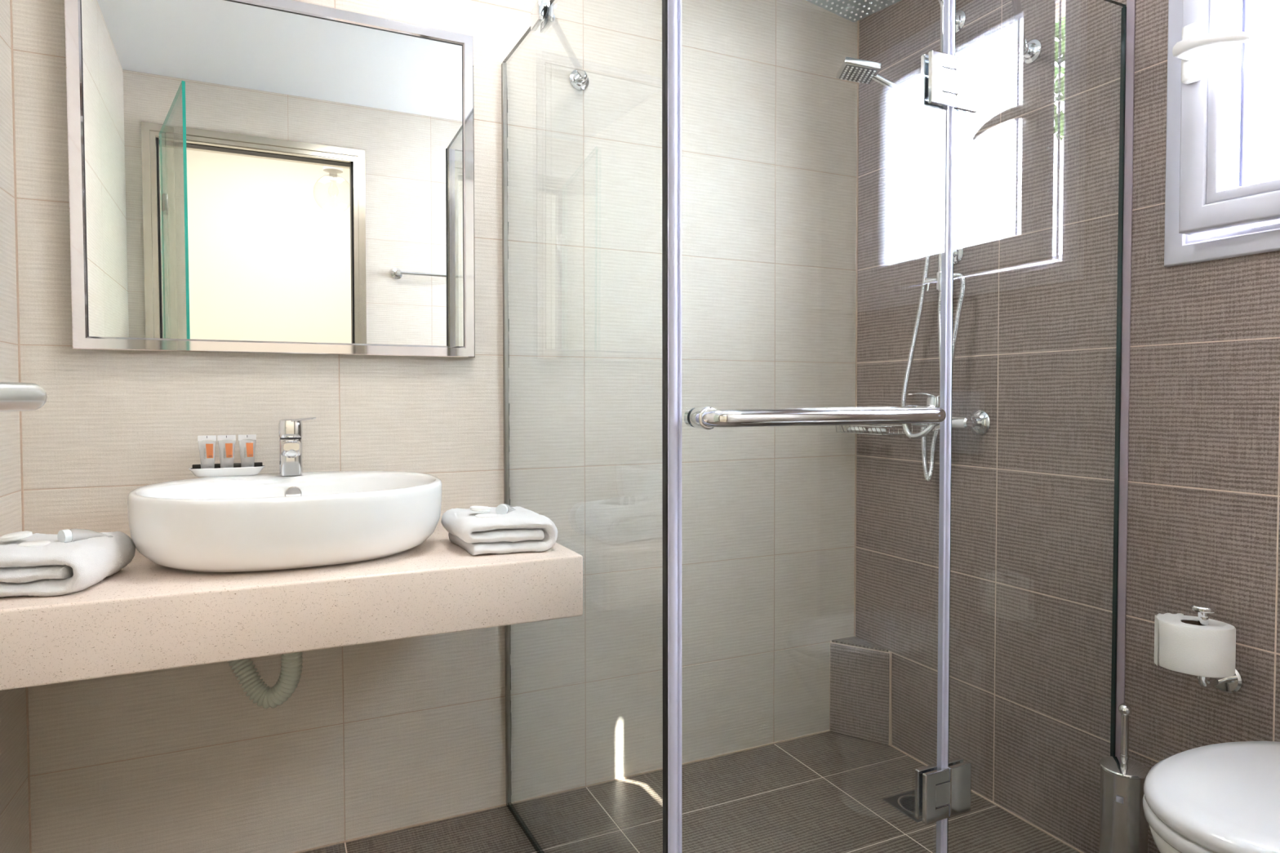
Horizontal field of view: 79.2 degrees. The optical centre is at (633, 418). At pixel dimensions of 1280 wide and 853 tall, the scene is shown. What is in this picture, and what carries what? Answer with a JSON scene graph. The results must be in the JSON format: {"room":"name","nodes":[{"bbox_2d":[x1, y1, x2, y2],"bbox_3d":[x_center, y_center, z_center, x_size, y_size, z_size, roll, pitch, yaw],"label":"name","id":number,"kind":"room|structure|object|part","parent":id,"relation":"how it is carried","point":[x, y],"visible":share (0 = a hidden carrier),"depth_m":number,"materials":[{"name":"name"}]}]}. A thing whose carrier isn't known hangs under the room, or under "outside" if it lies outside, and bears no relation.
{"room":"bathroom","nodes":[
{"label":"bathroom","id":0,"kind":"room"},
{"bbox_2d":[0,0,29,852],"bbox_3d":[-0.926,-0.136,0.617,0.150,2.400,2.060,-1,2,-23],"label":"wall","id":1,"kind":"structure","parent":0,"point":[14,792],"depth_m":1.54,"materials":[{"name":"beige tile"}]},
{"bbox_2d":[0,381,47,411],"bbox_3d":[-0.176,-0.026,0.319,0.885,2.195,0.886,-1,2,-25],"label":"towel bar","id":2,"kind":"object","parent":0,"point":[14,396],"depth_m":0.55,"materials":[{"name":"silver metal"}]},
{"bbox_2d":[12,0,857,852],"bbox_3d":[-0.370,-0.176,2.092,2.346,2.400,0.150,-1,2,-25],"label":"wall","id":3,"kind":"structure","parent":0,"point":[373,738],"depth_m":2.07,"materials":[{"name":"beige tile"}]},
{"bbox_2d":[9,0,31,852],"bbox_3d":[-1.264,-0.161,1.591,0.003,2.400,0.003,-1,2,-25],"label":"trim","id":4,"kind":"structure","parent":3,"relation":"attached to","point":[11,1],"depth_m":1.59,"materials":[{"name":"beige tile"}]},
{"bbox_2d":[226,652,302,708],"bbox_3d":[-0.838,0.495,1.663,0.302,0.220,0.091,1,2,31],"label":"hose","id":5,"kind":"object","parent":3,"relation":"attached to","point":[265,696],"visible":0.47,"depth_m":1.61,"materials":[{"name":"grey plastic"}]},
{"bbox_2d":[64,0,475,357],"bbox_3d":[-0.786,-0.551,1.780,0.841,0.802,0.027,-1,2,-25],"label":"wall mirror","id":6,"kind":"object","parent":3,"relation":"attached to","point":[247,176],"visible":1,"depth_m":1.75,"materials":[{"name":"silver metal"}]},
{"bbox_2d":[0,520,582,690],"bbox_3d":[-0.681,0.327,1.559,1.019,0.120,0.574,-1,2,-25],"label":"countertop","id":7,"kind":"structure","parent":3,"relation":"attached to","point":[146,615],"depth_m":1.30,"materials":[{"name":"stone"}]},
{"bbox_2d":[0,531,135,597],"bbox_3d":[-0.988,0.238,1.283,0.230,0.073,0.222,0,2,-14],"label":"folded towel","id":8,"kind":"object","parent":7,"relation":"on","point":[56,568],"visible":0.98,"depth_m":1.21,"materials":[{"name":"white fabric"}]},
{"bbox_2d":[0,530,32,542],"bbox_3d":[-1.014,0.193,1.271,0.042,0.013,0.042,-1,2,-25],"label":"soap","id":9,"kind":"object","parent":8,"relation":"on","point":[20,535],"visible":1,"depth_m":1.26,"materials":[{"name":"white wax"}]},
{"bbox_2d":[17,540,50,546],"bbox_3d":[-0.975,0.205,1.260,0.042,0.010,0.042,-1,2,-25],"label":"soap","id":10,"kind":"object","parent":8,"relation":"on","point":[34,543],"visible":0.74,"depth_m":1.25,"materials":[{"name":"white wax"}]},
{"bbox_2d":[57,528,72,542],"bbox_3d":[-0.932,0.195,1.315,0.032,0.023,0.074,1,2,27],"label":"tube","id":11,"kind":"object","parent":8,"relation":"on","point":[64,535],"visible":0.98,"depth_m":1.28,"materials":[{"name":"white plastic"}]},
{"bbox_2d":[126,470,442,572],"bbox_3d":[-0.680,0.198,1.562,0.568,0.138,0.504,-1,2,-25],"label":"basin","id":12,"kind":"object","parent":7,"relation":"in","point":[260,522],"visible":0.99,"depth_m":1.36,"materials":[{"name":"white ceramic"}]},
{"bbox_2d":[188,462,265,477],"bbox_3d":[-0.892,0.112,1.700,0.149,0.026,0.054,-1,2,-25],"label":"tray","id":13,"kind":"object","parent":12,"relation":"on","point":[220,469],"visible":0.99,"depth_m":1.69,"materials":[{"name":"white ceramic"}]},
{"bbox_2d":[197,435,216,468],"bbox_3d":[-0.926,0.077,1.682,0.036,0.082,0.020,-1,2,-25],"label":"toiletry tube","id":14,"kind":"object","parent":13,"relation":"on","point":[209,447],"visible":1,"depth_m":1.68,"materials":[{"name":"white plastic"}]},
{"bbox_2d":[217,435,235,467],"bbox_3d":[-0.892,0.077,1.698,0.036,0.082,0.020,-1,2,-25],"label":"toiletry tube","id":15,"kind":"object","parent":13,"relation":"on","point":[228,446],"visible":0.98,"depth_m":1.70,"materials":[{"name":"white plastic"}]},
{"bbox_2d":[238,434,256,467],"bbox_3d":[-0.856,0.076,1.715,0.036,0.082,0.020,-1,2,-25],"label":"toiletry tube","id":16,"kind":"object","parent":13,"relation":"on","point":[251,437],"visible":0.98,"depth_m":1.71,"materials":[{"name":"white plastic"}]},
{"bbox_2d":[278,417,315,475],"bbox_3d":[-0.746,0.061,1.715,0.070,0.129,0.094,-1,2,-33],"label":"faucet","id":17,"kind":"object","parent":12,"relation":"on","point":[290,430],"visible":1,"depth_m":1.71,"materials":[{"name":"silver metal"}]},
{"bbox_3d":[-0.749,0.071,1.693,0.042,0.049,0.055,-1,2,-25],"label":"spout","id":18,"kind":"part","parent":17,"relation":"part of","materials":[{"name":"silver metal"}]},
{"bbox_3d":[-0.739,0.002,1.712,0.081,0.012,0.019,0,2,10],"label":"lever","id":19,"kind":"part","parent":17,"relation":"part of","materials":[{"name":"silver metal"}]},
{"bbox_2d":[441,506,557,555],"bbox_3d":[-0.282,0.228,1.608,0.205,0.073,0.229,-1,2,-25],"label":"folded towel","id":20,"kind":"object","parent":7,"relation":"on","point":[521,529],"visible":0.98,"depth_m":1.53,"materials":[{"name":"white fabric"}]},
{"bbox_2d":[470,506,490,511],"bbox_3d":[-0.312,0.184,1.576,0.042,0.012,0.042,-1,2,-25],"label":"soap","id":21,"kind":"object","parent":20,"relation":"on","point":[477,508],"visible":1,"depth_m":1.56,"materials":[{"name":"white wax"}]},
{"bbox_2d":[475,512,496,517],"bbox_3d":[-0.296,0.196,1.554,0.042,0.010,0.042,-1,2,-25],"label":"soap","id":22,"kind":"object","parent":20,"relation":"on","point":[485,514],"visible":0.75,"depth_m":1.54,"materials":[{"name":"white wax"}]},
{"bbox_2d":[495,503,507,514],"bbox_3d":[-0.268,0.186,1.616,0.032,0.023,0.074,0,2,4],"label":"tube","id":23,"kind":"object","parent":20,"relation":"on","point":[502,508],"visible":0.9,"depth_m":1.58,"materials":[{"name":"white plastic"}]},
{"bbox_2d":[530,0,588,90],"bbox_3d":[-0.179,-0.910,1.908,0.060,0.055,0.406,0,2,9],"label":"support bar","id":24,"kind":"object","parent":3,"relation":"attached to","point":[579,79],"visible":0.99,"depth_m":1.79,"materials":[{"name":"silver metal"}]},
{"bbox_3d":[-0.161,-0.910,1.908,0.017,0.018,0.319,0,2,9],"label":"rod","id":25,"kind":"part","parent":24,"relation":"part of","materials":[{"name":"silver metal"}]},
{"bbox_2d":[292,729,830,852],"bbox_3d":[-0.267,1.023,2.086,2.196,0.003,0.004,-1,2,-25],"label":"trim","id":26,"kind":"structure","parent":3,"relation":"attached to","point":[753,748],"depth_m":2.09,"materials":[{"name":"beige tile"}]},
{"bbox_2d":[853,19,859,636],"bbox_3d":[0.724,-0.190,2.517,0.004,2.400,0.004,-1,2,-25],"label":"trim","id":27,"kind":"structure","parent":3,"relation":"attached to","point":[858,21],"depth_m":2.51,"materials":[{"name":"beige tile"}]},
{"bbox_2d":[302,731,1079,852],"bbox_3d":[0.113,1.122,1.214,2.546,0.150,2.210,-1,2,-25],"label":"floor","id":28,"kind":"structure","parent":0,"point":[822,793],"depth_m":1.99,"materials":[{"name":"brown tile"}]},
{"bbox_2d":[501,0,554,852],"bbox_3d":[-0.142,0.062,1.647,0.014,1.944,0.859,-1,2,-27],"label":"glass panel","id":29,"kind":"object","parent":28,"relation":"on","point":[531,837],"visible":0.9,"depth_m":2.01,"materials":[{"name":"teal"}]},
{"bbox_3d":[-0.141,0.057,1.643,0.008,1.933,0.851,-1,2,-27],"label":"glass","id":30,"kind":"part","parent":29,"relation":"part of","materials":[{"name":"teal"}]},
{"bbox_2d":[662,0,977,852],"bbox_3d":[0.372,0.062,1.371,0.683,1.931,0.100,-1,2,-25],"label":"shower door","id":31,"kind":"structure","parent":28,"relation":"on","point":[948,82],"depth_m":1.27,"materials":[{"name":"clear glass"}]},
{"bbox_3d":[0.347,-0.004,1.332,0.514,0.029,0.052,-1,2,-25],"label":"bar handle","id":32,"kind":"part","parent":31,"relation":"part of","materials":[{"name":"silver metal"}]},
{"bbox_3d":[0.587,0.738,1.523,0.062,0.098,0.029,-1,2,-25],"label":"hinge plate","id":33,"kind":"part","parent":31,"relation":"part of","materials":[{"name":"silver metal"}]},
{"bbox_3d":[0.585,-0.648,1.486,0.062,0.098,0.029,-1,2,-25],"label":"hinge plate","id":34,"kind":"part","parent":31,"relation":"part of","materials":[{"name":"silver metal"}]},
{"bbox_2d":[829,636,892,746],"bbox_3d":[0.717,0.864,2.447,0.108,0.297,0.173,-1,2,-25],"label":"corner footrest","id":35,"kind":"object","parent":28,"relation":"on","point":[860,671],"visible":1,"depth_m":2.44,"materials":[{"name":"brown tile"}]},
{"bbox_2d":[882,790,922,822],"bbox_3d":[0.751,1.025,2.049,0.125,0.010,0.125,-1,2,-25],"label":"floor drain","id":36,"kind":"object","parent":28,"relation":"in","point":[904,802],"visible":0.45,"depth_m":2.06,"materials":[{"name":"silver metal"}]},
{"bbox_2d":[946,0,1135,852],"bbox_3d":[0.858,0.056,1.624,0.520,1.954,0.029,-1,2,-25],"label":"glass panel","id":37,"kind":"object","parent":28,"relation":"on","point":[1125,183],"visible":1,"depth_m":1.72,"materials":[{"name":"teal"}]},
{"bbox_3d":[0.854,0.056,1.630,0.514,1.933,0.008,-1,2,-25],"label":"glass","id":38,"kind":"part","parent":37,"relation":"part of","materials":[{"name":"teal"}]},
{"bbox_2d":[1098,703,1149,852],"bbox_3d":[1.041,0.818,1.644,0.092,0.429,0.092,-1,2,-25],"label":"toilet brush","id":39,"kind":"object","parent":28,"relation":"on","point":[1123,824],"visible":0.98,"depth_m":1.62,"materials":[{"name":"silver metal"}]},
{"bbox_2d":[1098,766,1147,852],"bbox_3d":[1.041,0.888,1.646,0.087,0.290,0.087,-1,2,-25],"label":"canister","id":40,"kind":"object","parent":39,"relation":"attached to","point":[1123,824],"depth_m":1.61,"materials":[{"name":"silver metal"}]},
{"bbox_3d":[1.041,0.737,1.642,0.092,0.012,0.092,-1,2,-25],"label":"lid","id":41,"kind":"part","parent":39,"relation":"part of","materials":[{"name":"silver metal"}]},
{"bbox_3d":[1.041,0.680,1.641,0.017,0.105,0.017,-1,2,-25],"label":"rod","id":42,"kind":"part","parent":39,"relation":"part of","materials":[{"name":"silver metal"}]},
{"bbox_3d":[1.041,0.617,1.639,0.025,0.026,0.025,-1,2,-25],"label":"ball knob","id":43,"kind":"part","parent":39,"relation":"part of","materials":[{"name":"silver metal"}]},
{"bbox_2d":[1142,741,1279,852],"bbox_3d":[1.051,0.811,1.222,0.528,0.468,0.340,-1,2,-25],"label":"toilet","id":44,"kind":"object","parent":28,"relation":"on","point":[1224,797],"visible":1,"depth_m":1.19,"materials":[{"name":"white ceramic"}]},
{"bbox_3d":[1.026,0.843,1.211,0.452,0.404,0.326,-1,2,-25],"label":"bowl","id":45,"kind":"part","parent":44,"relation":"part of","materials":[{"name":"white ceramic"}]},
{"bbox_3d":[1.025,0.625,1.205,0.470,0.026,0.340,-1,2,-25],"label":"seat","id":46,"kind":"part","parent":44,"relation":"part of","materials":[{"name":"white plastic"}]},
{"bbox_2d":[855,0,1279,852],"bbox_3d":[1.237,-0.169,1.716,0.250,2.400,2.190,-1,2,-25],"label":"wall","id":47,"kind":"structure","parent":0,"point":[1037,164],"depth_m":1.89,"materials":[{"name":"brown tile"}]},
{"bbox_2d":[835,424,912,435],"bbox_3d":[0.731,0.032,2.371,0.116,0.028,0.245,-1,2,-25],"label":"basket","id":48,"kind":"object","parent":47,"relation":"attached to","point":[885,426],"visible":0.7,"depth_m":2.34,"materials":[{"name":"silver metal"}]},
{"bbox_2d":[847,426,866,432],"bbox_3d":[0.701,0.033,2.431,0.047,0.017,0.068,-1,2,-25],"label":"soap bar","id":49,"kind":"object","parent":48,"relation":"in","point":[851,428],"visible":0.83,"depth_m":2.41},
{"bbox_2d":[867,427,887,433],"bbox_3d":[0.739,0.035,2.349,0.047,0.017,0.068,-1,2,-25],"label":"soap bar","id":50,"kind":"object","parent":48,"relation":"in","point":[883,430],"visible":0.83,"depth_m":2.33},
{"bbox_2d":[805,0,966,481],"bbox_3d":[0.676,-0.488,2.041,0.486,1.339,0.250,-1,2,-37],"label":"shower","id":51,"kind":"object","parent":47,"relation":"attached to","point":[853,11],"visible":0.6,"depth_m":2.11,"materials":[{"name":"silver metal"}]},
{"bbox_2d":[835,56,967,439],"bbox_3d":[0.730,-0.456,2.155,0.330,1.028,0.194,0,2,8],"label":"shower","id":52,"kind":"object","parent":51,"relation":"attached to","point":[853,69],"visible":0.82,"depth_m":2.12,"materials":[{"name":"silver metal"}]},
{"bbox_3d":[0.612,-0.941,2.114,0.085,0.021,0.086,0,2,1],"label":"spray plate","id":53,"kind":"part","parent":52,"relation":"part of","materials":[{"name":"silver metal"}]},
{"bbox_2d":[908,391,990,436],"bbox_3d":[0.834,-0.011,2.122,0.142,0.125,0.223,-1,2,-25],"label":"shower mixer","id":54,"kind":"object","parent":47,"relation":"attached to","point":[978,421],"visible":0.54,"depth_m":2.07,"materials":[{"name":"silver metal"}]},
{"bbox_3d":[0.797,-0.063,2.127,0.082,0.021,0.028,-1,2,-21],"label":"lever","id":55,"kind":"part","parent":54,"relation":"part of","materials":[{"name":"silver metal"}]},
{"bbox_2d":[890,745,1084,852],"bbox_3d":[1.131,1.031,1.681,0.004,0.003,1.920,-1,2,-25],"label":"trim","id":56,"kind":"structure","parent":47,"relation":"attached to","point":[892,746],"depth_m":2.00,"materials":[{"name":"beige tile"}]},
{"bbox_2d":[1011,0,1042,63],"bbox_3d":[0.886,-0.907,1.742,0.062,0.055,0.453,1,2,30],"label":"support bar","id":57,"kind":"object","parent":47,"relation":"attached to","point":[1030,51],"visible":1,"depth_m":1.88,"materials":[{"name":"silver metal"}]},
{"bbox_3d":[0.872,-0.908,1.754,0.017,0.018,0.366,1,2,30],"label":"rod","id":58,"kind":"part","parent":57,"relation":"part of","materials":[{"name":"silver metal"}]},
{"bbox_2d":[1191,603,1243,693],"bbox_3d":[1.138,0.456,1.526,0.106,0.186,0.060,-1,2,-25],"label":"paper holder","id":59,"kind":"object","parent":47,"relation":"attached to","point":[1233,684],"visible":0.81,"depth_m":1.52,"materials":[{"name":"silver metal"}]},
{"bbox_2d":[1154,613,1235,678],"bbox_3d":[1.098,0.443,1.518,0.109,0.094,0.122,-1,2,-25],"label":"toilet roll","id":60,"kind":"object","parent":59,"relation":"on","point":[1181,645],"visible":0.99,"depth_m":1.48,"materials":[{"name":"white paper"}]},
{"bbox_3d":[1.141,0.502,1.526,0.087,0.052,0.016,-1,2,-27],"label":"arm","id":61,"kind":"part","parent":59,"relation":"part of","materials":[{"name":"silver metal"}]},
{"bbox_2d":[1164,0,1279,266],"bbox_3d":[1.260,-0.705,1.273,0.210,0.785,0.759,-1,2,-25],"label":"window","id":62,"kind":"structure","parent":47,"relation":"in","point":[1222,193],"depth_m":1.50,"materials":[{"name":"white plastic"}]},
{"bbox_3d":[1.100,-0.720,1.526,0.025,0.112,0.030,-1,2,-25],"label":"handle plate","id":63,"kind":"part","parent":62,"relation":"part of","materials":[{"name":"white plastic"}]},
{"bbox_3d":[1.082,-0.707,1.458,0.049,0.049,0.144,0,2,-8],"label":"handle","id":64,"kind":"part","parent":62,"relation":"part of","materials":[{"name":"white plastic"}]},
{"bbox_3d":[1.319,-0.706,1.301,0.078,0.713,0.687,-1,2,-25],"label":"fixed frame","id":65,"kind":"part","parent":62,"relation":"part of","materials":[{"name":"white plastic"}]},
{"bbox_3d":[1.272,-0.705,1.285,0.004,0.543,0.505,-1,2,-28],"label":"pane","id":66,"kind":"part","parent":62,"relation":"part of","materials":[{"name":"glass"}]}
]}

